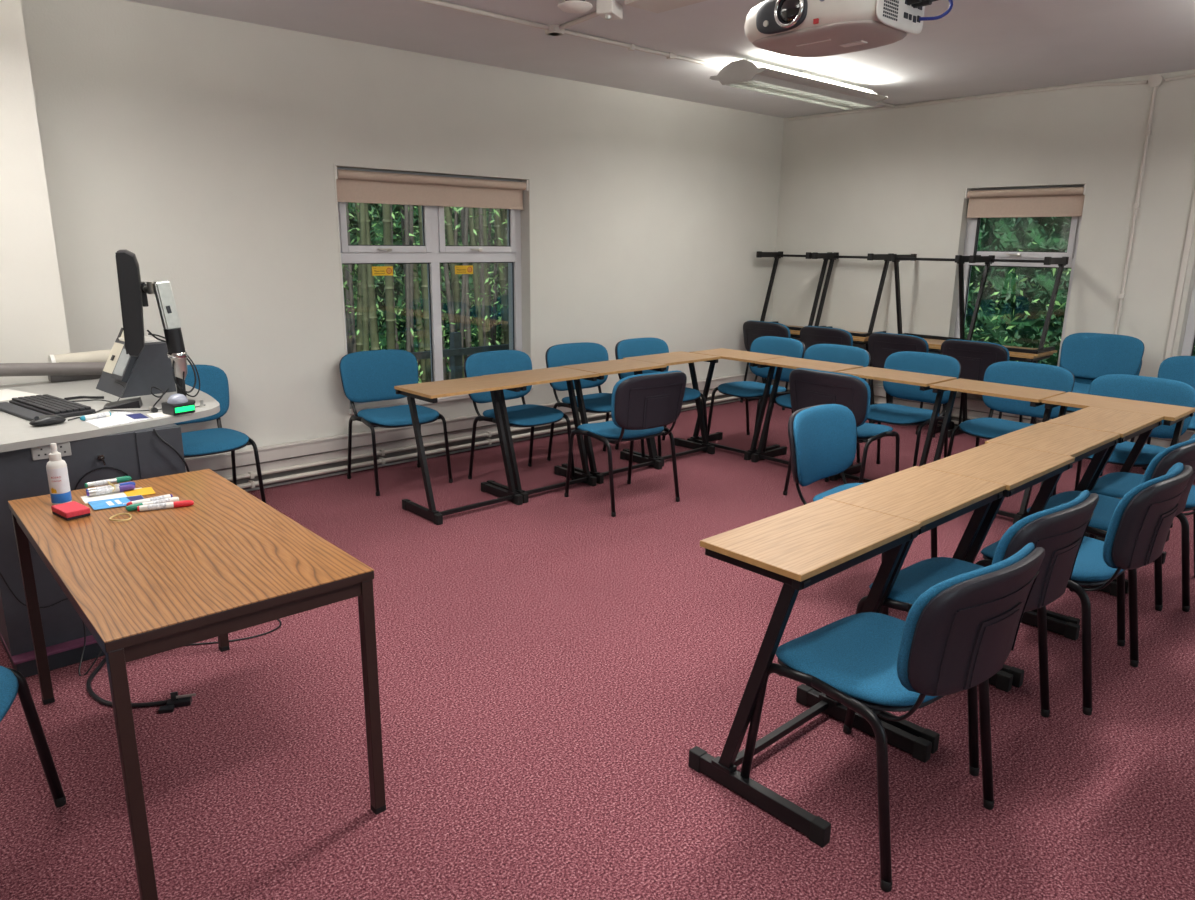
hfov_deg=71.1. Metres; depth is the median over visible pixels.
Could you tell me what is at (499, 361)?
chair
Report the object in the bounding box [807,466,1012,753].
desk
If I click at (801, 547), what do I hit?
desk
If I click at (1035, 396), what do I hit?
desk
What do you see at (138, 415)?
leaflet
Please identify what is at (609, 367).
desk
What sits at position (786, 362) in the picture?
desk
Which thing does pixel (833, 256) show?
desk
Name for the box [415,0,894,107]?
cable conduit
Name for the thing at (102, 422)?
paper sheet
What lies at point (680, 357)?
desk
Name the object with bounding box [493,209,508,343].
stem
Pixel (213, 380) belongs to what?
chair
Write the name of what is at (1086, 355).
chair
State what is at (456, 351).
fence
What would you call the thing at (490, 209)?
stem
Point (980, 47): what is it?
ceiling
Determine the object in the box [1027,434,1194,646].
chair
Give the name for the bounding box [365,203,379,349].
stem
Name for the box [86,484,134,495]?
marker pen
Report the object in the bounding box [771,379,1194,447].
heater
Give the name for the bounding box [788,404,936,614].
chair
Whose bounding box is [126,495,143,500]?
print
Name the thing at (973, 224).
window
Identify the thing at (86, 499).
leaflet
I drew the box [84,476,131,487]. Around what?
marker pen
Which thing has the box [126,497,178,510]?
marker pen
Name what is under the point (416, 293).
stem
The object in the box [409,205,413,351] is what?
stem
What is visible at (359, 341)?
stem
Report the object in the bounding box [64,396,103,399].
cable
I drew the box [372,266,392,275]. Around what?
window sticker
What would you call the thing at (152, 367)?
control console
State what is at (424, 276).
stem
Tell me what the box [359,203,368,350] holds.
stem
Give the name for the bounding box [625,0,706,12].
ceiling trunking
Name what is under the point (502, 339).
stem
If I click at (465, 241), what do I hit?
stem
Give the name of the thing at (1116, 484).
chair
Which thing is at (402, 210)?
stem
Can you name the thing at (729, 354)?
desk
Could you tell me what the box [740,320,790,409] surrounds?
chair
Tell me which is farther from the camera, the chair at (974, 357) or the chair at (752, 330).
the chair at (752, 330)
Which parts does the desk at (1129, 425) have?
leg, leg, rail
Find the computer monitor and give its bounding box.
[115,249,148,356]
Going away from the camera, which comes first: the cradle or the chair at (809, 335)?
the cradle
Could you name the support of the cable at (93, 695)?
on the floor
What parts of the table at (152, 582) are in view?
leg, leg, rail frame, leg, leg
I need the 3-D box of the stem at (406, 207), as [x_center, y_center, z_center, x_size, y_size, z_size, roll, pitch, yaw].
[-1.691,-2.921,7.333,0.049,5.795,0.047,5,14,10]
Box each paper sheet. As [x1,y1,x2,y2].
[0,389,39,400]
[85,411,149,427]
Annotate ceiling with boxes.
[125,0,1194,117]
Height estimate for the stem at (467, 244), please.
5.782 m
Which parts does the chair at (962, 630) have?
leg, seat frame, leg, leg, seat, backrest, leg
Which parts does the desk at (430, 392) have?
leg, leg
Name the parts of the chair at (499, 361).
leg, backrest, seat, leg, leg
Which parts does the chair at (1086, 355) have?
seat, backrest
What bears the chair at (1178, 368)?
on the floor
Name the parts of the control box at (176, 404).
casing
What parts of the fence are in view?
post, rail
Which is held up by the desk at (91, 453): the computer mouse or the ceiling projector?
the computer mouse
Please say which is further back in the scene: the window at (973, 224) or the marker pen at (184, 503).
the window at (973, 224)
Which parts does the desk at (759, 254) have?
leg, rail, leg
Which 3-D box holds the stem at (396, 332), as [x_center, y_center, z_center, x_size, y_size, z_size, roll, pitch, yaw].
[-2.405,-3.376,9.156,0.454,5.782,0.049,11,17,35]
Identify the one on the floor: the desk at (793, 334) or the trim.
the desk at (793, 334)
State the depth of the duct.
5.95 m
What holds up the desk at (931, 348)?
on the floor
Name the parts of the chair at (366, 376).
leg, leg, backrest, seat, leg, leg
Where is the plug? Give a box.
[148,406,157,412]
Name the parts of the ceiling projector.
casing, connector panel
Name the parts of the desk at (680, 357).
leg, leg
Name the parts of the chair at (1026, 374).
leg, leg, seat, backrest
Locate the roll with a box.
[48,349,111,362]
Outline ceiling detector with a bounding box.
[558,0,592,12]
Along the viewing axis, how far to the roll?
4.14 m
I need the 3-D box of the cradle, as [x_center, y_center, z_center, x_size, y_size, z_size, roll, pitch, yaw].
[-1.989,-0.197,3.493,0.155,0.032,0.092,-4,15,-16]
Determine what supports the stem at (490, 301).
on the ground
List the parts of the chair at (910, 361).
leg, seat, backrest, leg, leg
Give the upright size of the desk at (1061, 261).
0.740 m
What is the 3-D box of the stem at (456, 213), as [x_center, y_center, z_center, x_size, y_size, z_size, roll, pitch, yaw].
[-1.393,-3.176,8.395,0.433,5.784,0.049,-8,16,-31]
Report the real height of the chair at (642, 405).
0.833 m
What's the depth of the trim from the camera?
5.61 m
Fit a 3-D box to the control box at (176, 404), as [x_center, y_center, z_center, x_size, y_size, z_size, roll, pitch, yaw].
[-1.686,-0.187,3.359,0.092,0.078,0.090,10,17,32]
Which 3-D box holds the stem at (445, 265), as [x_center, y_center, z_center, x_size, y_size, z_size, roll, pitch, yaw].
[-1.628,-3.136,8.240,0.531,5.778,0.056,7,15,24]
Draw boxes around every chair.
[0,666,65,806]
[174,365,265,502]
[339,349,452,495]
[463,350,574,479]
[545,342,644,460]
[564,370,686,516]
[615,337,707,456]
[707,336,804,435]
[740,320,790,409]
[740,543,1044,891]
[763,344,870,462]
[783,368,899,494]
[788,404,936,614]
[800,326,852,350]
[855,490,1098,775]
[867,351,960,466]
[868,332,944,434]
[933,339,1021,437]
[947,361,1074,495]
[975,462,1192,715]
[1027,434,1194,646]
[1030,333,1143,423]
[1033,360,1141,475]
[1050,374,1194,527]
[1088,472,1194,611]
[1130,356,1194,469]
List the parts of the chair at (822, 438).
backrest, seat, leg, leg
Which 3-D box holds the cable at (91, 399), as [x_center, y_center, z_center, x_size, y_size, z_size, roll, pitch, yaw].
[-2.078,-0.175,3.435,0.171,0.016,0.442,-8,16,-31]
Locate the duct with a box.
[1165,189,1194,358]
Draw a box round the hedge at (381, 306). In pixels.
[342,202,500,351]
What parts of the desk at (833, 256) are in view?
leg, rail, leg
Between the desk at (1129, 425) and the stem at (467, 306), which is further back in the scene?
the stem at (467, 306)
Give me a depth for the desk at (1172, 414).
4.44 m
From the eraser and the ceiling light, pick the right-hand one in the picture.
the ceiling light
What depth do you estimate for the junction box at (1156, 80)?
5.87 m
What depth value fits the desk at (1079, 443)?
3.66 m
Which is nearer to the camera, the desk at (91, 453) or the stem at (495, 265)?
the desk at (91, 453)
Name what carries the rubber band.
on the table at (152, 582)
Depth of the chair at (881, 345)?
7.05 m
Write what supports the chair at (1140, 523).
on the floor
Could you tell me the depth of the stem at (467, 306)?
8.47 m
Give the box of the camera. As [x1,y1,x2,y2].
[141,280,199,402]
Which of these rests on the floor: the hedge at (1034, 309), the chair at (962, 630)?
the chair at (962, 630)
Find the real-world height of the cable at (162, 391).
0.076 m
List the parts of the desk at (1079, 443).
leg, leg, rail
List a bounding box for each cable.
[0,572,102,675]
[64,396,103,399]
[68,399,110,420]
[86,657,166,706]
[110,408,161,411]
[150,386,169,406]
[153,429,189,471]
[186,619,280,645]
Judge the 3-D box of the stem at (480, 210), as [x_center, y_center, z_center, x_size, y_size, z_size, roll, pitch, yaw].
[-1.214,-3.219,8.549,0.055,5.795,0.058,-4,16,-17]
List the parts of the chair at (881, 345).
backrest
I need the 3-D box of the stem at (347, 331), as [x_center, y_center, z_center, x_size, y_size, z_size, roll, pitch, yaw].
[-2.204,-2.734,6.585,0.057,5.784,0.451,12,18,39]
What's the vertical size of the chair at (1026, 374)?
0.833 m
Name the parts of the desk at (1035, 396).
leg, leg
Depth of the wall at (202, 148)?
5.28 m
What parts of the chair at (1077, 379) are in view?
seat, backrest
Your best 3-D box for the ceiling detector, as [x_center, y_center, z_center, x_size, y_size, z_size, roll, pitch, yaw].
[-0.112,-2.243,4.204,0.176,0.068,0.176,-2,14,-12]
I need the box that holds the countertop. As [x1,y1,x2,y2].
[0,378,219,451]
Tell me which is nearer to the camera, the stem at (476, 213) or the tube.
the tube
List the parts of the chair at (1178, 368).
backrest, seat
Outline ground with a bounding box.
[417,357,449,381]
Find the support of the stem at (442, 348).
on the ground
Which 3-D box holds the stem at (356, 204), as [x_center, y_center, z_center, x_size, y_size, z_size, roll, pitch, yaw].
[-2.775,-3.427,9.353,0.514,5.780,0.064,-6,15,-25]
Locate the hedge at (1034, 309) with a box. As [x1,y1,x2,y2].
[965,217,1194,365]
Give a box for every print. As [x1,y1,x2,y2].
[106,500,121,505]
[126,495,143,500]
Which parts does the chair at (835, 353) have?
leg, seat, backrest, leg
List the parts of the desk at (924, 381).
leg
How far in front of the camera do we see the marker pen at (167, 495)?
2.66 m
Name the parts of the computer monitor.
mount plate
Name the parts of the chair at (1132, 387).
leg, seat, backrest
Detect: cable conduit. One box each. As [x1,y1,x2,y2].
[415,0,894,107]
[559,11,598,29]
[787,80,1147,120]
[1114,87,1156,334]
[1165,73,1194,81]
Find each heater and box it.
[184,372,766,489]
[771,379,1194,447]
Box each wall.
[21,0,783,491]
[772,69,1194,426]
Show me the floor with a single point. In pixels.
(551, 666)
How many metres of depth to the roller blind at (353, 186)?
5.77 m
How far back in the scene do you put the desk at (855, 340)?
7.52 m
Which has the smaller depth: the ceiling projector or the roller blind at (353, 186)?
the ceiling projector
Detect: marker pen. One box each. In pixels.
[80,412,110,420]
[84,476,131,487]
[86,482,134,491]
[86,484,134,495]
[126,494,172,505]
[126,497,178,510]
[137,500,193,510]
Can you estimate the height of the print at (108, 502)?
0.001 m
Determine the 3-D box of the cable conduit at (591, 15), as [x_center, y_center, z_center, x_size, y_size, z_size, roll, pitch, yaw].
[-0.077,-2.352,4.558,0.025,0.024,0.465,-9,17,-33]
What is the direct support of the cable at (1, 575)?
on the floor
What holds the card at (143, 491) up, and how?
on the table at (152, 582)
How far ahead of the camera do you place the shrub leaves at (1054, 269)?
8.41 m
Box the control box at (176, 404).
[161,394,194,415]
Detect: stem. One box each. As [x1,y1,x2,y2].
[343,264,345,299]
[344,298,350,353]
[345,264,351,352]
[346,202,356,352]
[355,203,358,227]
[356,206,362,351]
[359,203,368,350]
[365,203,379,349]
[382,204,395,349]
[390,204,395,347]
[395,313,398,349]
[400,205,405,304]
[404,205,410,351]
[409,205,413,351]
[413,225,425,382]
[418,205,430,381]
[440,263,446,379]
[442,348,445,379]
[443,241,454,331]
[444,206,466,377]
[449,207,458,379]
[460,207,468,370]
[460,207,471,355]
[464,244,468,347]
[468,207,483,346]
[474,208,479,290]
[478,208,485,345]
[483,208,490,345]
[487,208,491,271]
[487,244,493,344]
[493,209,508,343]
[493,224,496,344]
[500,209,508,310]
[501,209,507,343]
[503,209,508,305]
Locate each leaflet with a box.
[81,488,140,503]
[88,495,143,509]
[127,413,148,418]
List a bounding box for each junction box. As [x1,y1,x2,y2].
[545,24,563,35]
[1148,74,1163,86]
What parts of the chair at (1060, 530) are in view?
leg, seat, leg, backrest, leg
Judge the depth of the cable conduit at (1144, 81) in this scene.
6.75 m
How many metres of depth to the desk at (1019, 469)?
3.21 m
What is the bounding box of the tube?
[0,362,105,376]
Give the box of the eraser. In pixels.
[51,501,89,520]
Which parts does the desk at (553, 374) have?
leg, leg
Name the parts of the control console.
wall plate, black button panel, touch panel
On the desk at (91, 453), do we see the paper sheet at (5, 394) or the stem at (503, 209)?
the paper sheet at (5, 394)
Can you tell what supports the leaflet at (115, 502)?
on the table at (152, 582)
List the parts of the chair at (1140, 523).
leg, seat, leg, leg, backrest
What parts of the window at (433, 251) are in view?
handle, sill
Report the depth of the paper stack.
3.84 m
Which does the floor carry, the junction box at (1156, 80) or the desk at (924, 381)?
the desk at (924, 381)
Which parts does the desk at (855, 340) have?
rail, leg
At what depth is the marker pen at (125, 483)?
2.80 m
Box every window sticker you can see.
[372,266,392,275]
[455,265,472,273]
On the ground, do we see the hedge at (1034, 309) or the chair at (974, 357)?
the hedge at (1034, 309)
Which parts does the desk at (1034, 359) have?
leg, rail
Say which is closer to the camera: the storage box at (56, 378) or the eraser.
the eraser
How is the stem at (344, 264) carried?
on the ground
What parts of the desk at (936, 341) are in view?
leg, rail, leg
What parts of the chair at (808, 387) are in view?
leg, backrest, leg, seat, leg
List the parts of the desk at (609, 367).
leg, leg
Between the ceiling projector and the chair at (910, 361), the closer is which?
the ceiling projector
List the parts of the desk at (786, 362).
leg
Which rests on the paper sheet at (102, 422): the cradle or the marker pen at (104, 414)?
the marker pen at (104, 414)
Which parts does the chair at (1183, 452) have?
seat, leg, leg, backrest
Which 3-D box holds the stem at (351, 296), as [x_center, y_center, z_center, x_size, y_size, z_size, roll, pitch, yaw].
[-2.340,-3.006,7.644,0.047,5.795,0.049,-4,16,-19]
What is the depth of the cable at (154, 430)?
3.24 m
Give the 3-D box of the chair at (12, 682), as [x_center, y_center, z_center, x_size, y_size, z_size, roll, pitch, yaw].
[-1.698,0.669,1.930,0.596,0.833,0.540,-4,15,-17]
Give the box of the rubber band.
[109,513,131,520]
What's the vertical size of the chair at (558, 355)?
0.833 m
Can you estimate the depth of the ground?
12.32 m
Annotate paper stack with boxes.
[119,336,160,342]
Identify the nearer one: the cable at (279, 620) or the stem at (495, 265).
the cable at (279, 620)
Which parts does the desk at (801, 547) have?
leg, rail, leg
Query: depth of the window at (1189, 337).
6.07 m
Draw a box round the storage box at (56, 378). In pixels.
[48,375,100,381]
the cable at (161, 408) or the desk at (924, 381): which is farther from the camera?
the desk at (924, 381)
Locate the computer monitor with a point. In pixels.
(132, 299)
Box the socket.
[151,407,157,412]
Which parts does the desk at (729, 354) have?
leg, leg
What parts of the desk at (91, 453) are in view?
socket plate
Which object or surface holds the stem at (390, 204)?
on the ground
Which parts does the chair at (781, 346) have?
leg, leg, seat, leg, backrest, leg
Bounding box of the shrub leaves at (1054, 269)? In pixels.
[968,242,1194,347]
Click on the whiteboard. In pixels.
(33, 327)
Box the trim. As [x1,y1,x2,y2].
[333,163,531,408]
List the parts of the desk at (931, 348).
leg, rail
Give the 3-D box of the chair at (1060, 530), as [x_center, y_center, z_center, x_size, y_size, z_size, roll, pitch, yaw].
[1.213,0.503,2.729,0.540,0.833,0.596,-11,18,-39]
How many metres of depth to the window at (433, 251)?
6.01 m
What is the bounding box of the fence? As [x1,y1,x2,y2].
[411,332,508,378]
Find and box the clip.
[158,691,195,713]
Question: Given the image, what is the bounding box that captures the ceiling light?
[709,59,887,109]
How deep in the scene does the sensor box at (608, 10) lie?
4.25 m
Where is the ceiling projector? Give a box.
[744,0,952,57]
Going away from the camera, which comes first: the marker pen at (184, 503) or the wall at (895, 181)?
the marker pen at (184, 503)
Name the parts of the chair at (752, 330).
leg, backrest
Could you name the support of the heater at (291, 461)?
attached to the wall at (202, 148)
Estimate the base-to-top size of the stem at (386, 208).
5.788 m
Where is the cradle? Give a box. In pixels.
[103,397,142,408]
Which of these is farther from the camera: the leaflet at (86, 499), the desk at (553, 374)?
the desk at (553, 374)
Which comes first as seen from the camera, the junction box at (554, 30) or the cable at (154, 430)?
the cable at (154, 430)
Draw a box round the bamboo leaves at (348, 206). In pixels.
[342,202,508,382]
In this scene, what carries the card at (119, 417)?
on the paper sheet at (102, 422)
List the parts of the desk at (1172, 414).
leg, leg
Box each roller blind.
[335,166,528,209]
[964,184,1085,217]
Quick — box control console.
[96,328,175,397]
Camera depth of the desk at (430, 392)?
4.82 m
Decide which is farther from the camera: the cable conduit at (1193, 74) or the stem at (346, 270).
the stem at (346, 270)
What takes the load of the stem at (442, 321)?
on the ground
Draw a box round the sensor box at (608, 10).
[596,0,622,20]
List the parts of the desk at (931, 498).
leg, rail, leg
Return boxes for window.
[337,167,533,413]
[954,185,1083,365]
[1181,280,1194,355]
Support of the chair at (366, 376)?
on the floor
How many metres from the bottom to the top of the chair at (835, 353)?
0.833 m
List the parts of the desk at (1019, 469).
leg, rail, leg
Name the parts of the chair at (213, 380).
backrest, seat, leg, leg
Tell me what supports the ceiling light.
attached to the ceiling
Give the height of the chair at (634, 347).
0.833 m
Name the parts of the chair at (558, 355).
leg, backrest, leg, seat, leg, leg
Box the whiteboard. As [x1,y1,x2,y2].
[0,0,69,384]
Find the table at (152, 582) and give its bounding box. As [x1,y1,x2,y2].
[8,469,385,899]
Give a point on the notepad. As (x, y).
(158, 414)
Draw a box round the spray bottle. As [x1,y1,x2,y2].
[46,443,71,504]
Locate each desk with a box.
[0,378,219,677]
[394,376,522,524]
[483,367,598,502]
[560,359,666,483]
[623,351,720,466]
[687,348,786,459]
[688,498,931,847]
[748,332,799,400]
[751,357,862,465]
[756,251,832,332]
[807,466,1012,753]
[812,252,893,338]
[830,366,956,482]
[853,338,873,404]
[869,346,953,432]
[890,254,980,346]
[920,442,1079,687]
[930,378,1065,523]
[948,353,1052,437]
[967,255,1068,356]
[985,422,1119,624]
[1040,392,1194,541]
[1046,406,1166,593]
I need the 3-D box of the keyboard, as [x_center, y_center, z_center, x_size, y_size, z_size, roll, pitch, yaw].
[-2.266,-0.176,3.403,0.470,0.029,0.225,11,17,36]
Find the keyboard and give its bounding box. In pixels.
[0,394,95,420]
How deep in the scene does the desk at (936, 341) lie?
7.07 m
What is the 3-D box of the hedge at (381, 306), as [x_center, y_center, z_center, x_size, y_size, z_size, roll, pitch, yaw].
[-1.156,-4.485,15.498,24.000,4.900,1.040,-12,19,-41]
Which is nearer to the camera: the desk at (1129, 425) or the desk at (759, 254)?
the desk at (1129, 425)
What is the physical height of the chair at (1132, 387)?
0.833 m
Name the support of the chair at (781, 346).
on the floor
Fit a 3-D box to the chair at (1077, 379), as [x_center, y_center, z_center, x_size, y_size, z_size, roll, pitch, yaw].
[3.571,-0.316,6.131,0.596,0.833,0.540,-12,19,-41]
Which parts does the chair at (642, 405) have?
leg, leg, seat, leg, backrest, leg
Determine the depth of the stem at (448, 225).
8.63 m
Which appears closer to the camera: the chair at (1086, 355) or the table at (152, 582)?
the table at (152, 582)
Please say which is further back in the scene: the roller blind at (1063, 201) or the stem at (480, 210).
the stem at (480, 210)
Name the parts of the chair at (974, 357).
leg, leg, backrest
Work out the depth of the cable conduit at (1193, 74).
5.78 m
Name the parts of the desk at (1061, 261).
leg, rail, leg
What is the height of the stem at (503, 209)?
5.790 m
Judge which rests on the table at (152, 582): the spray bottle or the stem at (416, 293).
the spray bottle
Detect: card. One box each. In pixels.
[107,414,131,421]
[124,487,155,496]
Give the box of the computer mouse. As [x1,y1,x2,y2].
[29,415,65,425]
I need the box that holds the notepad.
[146,412,190,418]
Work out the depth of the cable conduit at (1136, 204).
6.09 m
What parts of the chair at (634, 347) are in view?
backrest, leg, seat, leg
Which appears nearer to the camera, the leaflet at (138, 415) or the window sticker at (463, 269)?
the leaflet at (138, 415)
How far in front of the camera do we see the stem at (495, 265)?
10.69 m
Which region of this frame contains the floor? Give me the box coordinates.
[0,397,1194,899]
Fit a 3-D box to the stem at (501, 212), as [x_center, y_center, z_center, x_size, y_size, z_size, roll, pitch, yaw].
[-1.165,-3.526,9.819,0.064,5.784,0.465,-9,17,-35]
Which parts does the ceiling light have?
plate, plate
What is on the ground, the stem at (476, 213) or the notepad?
the stem at (476, 213)

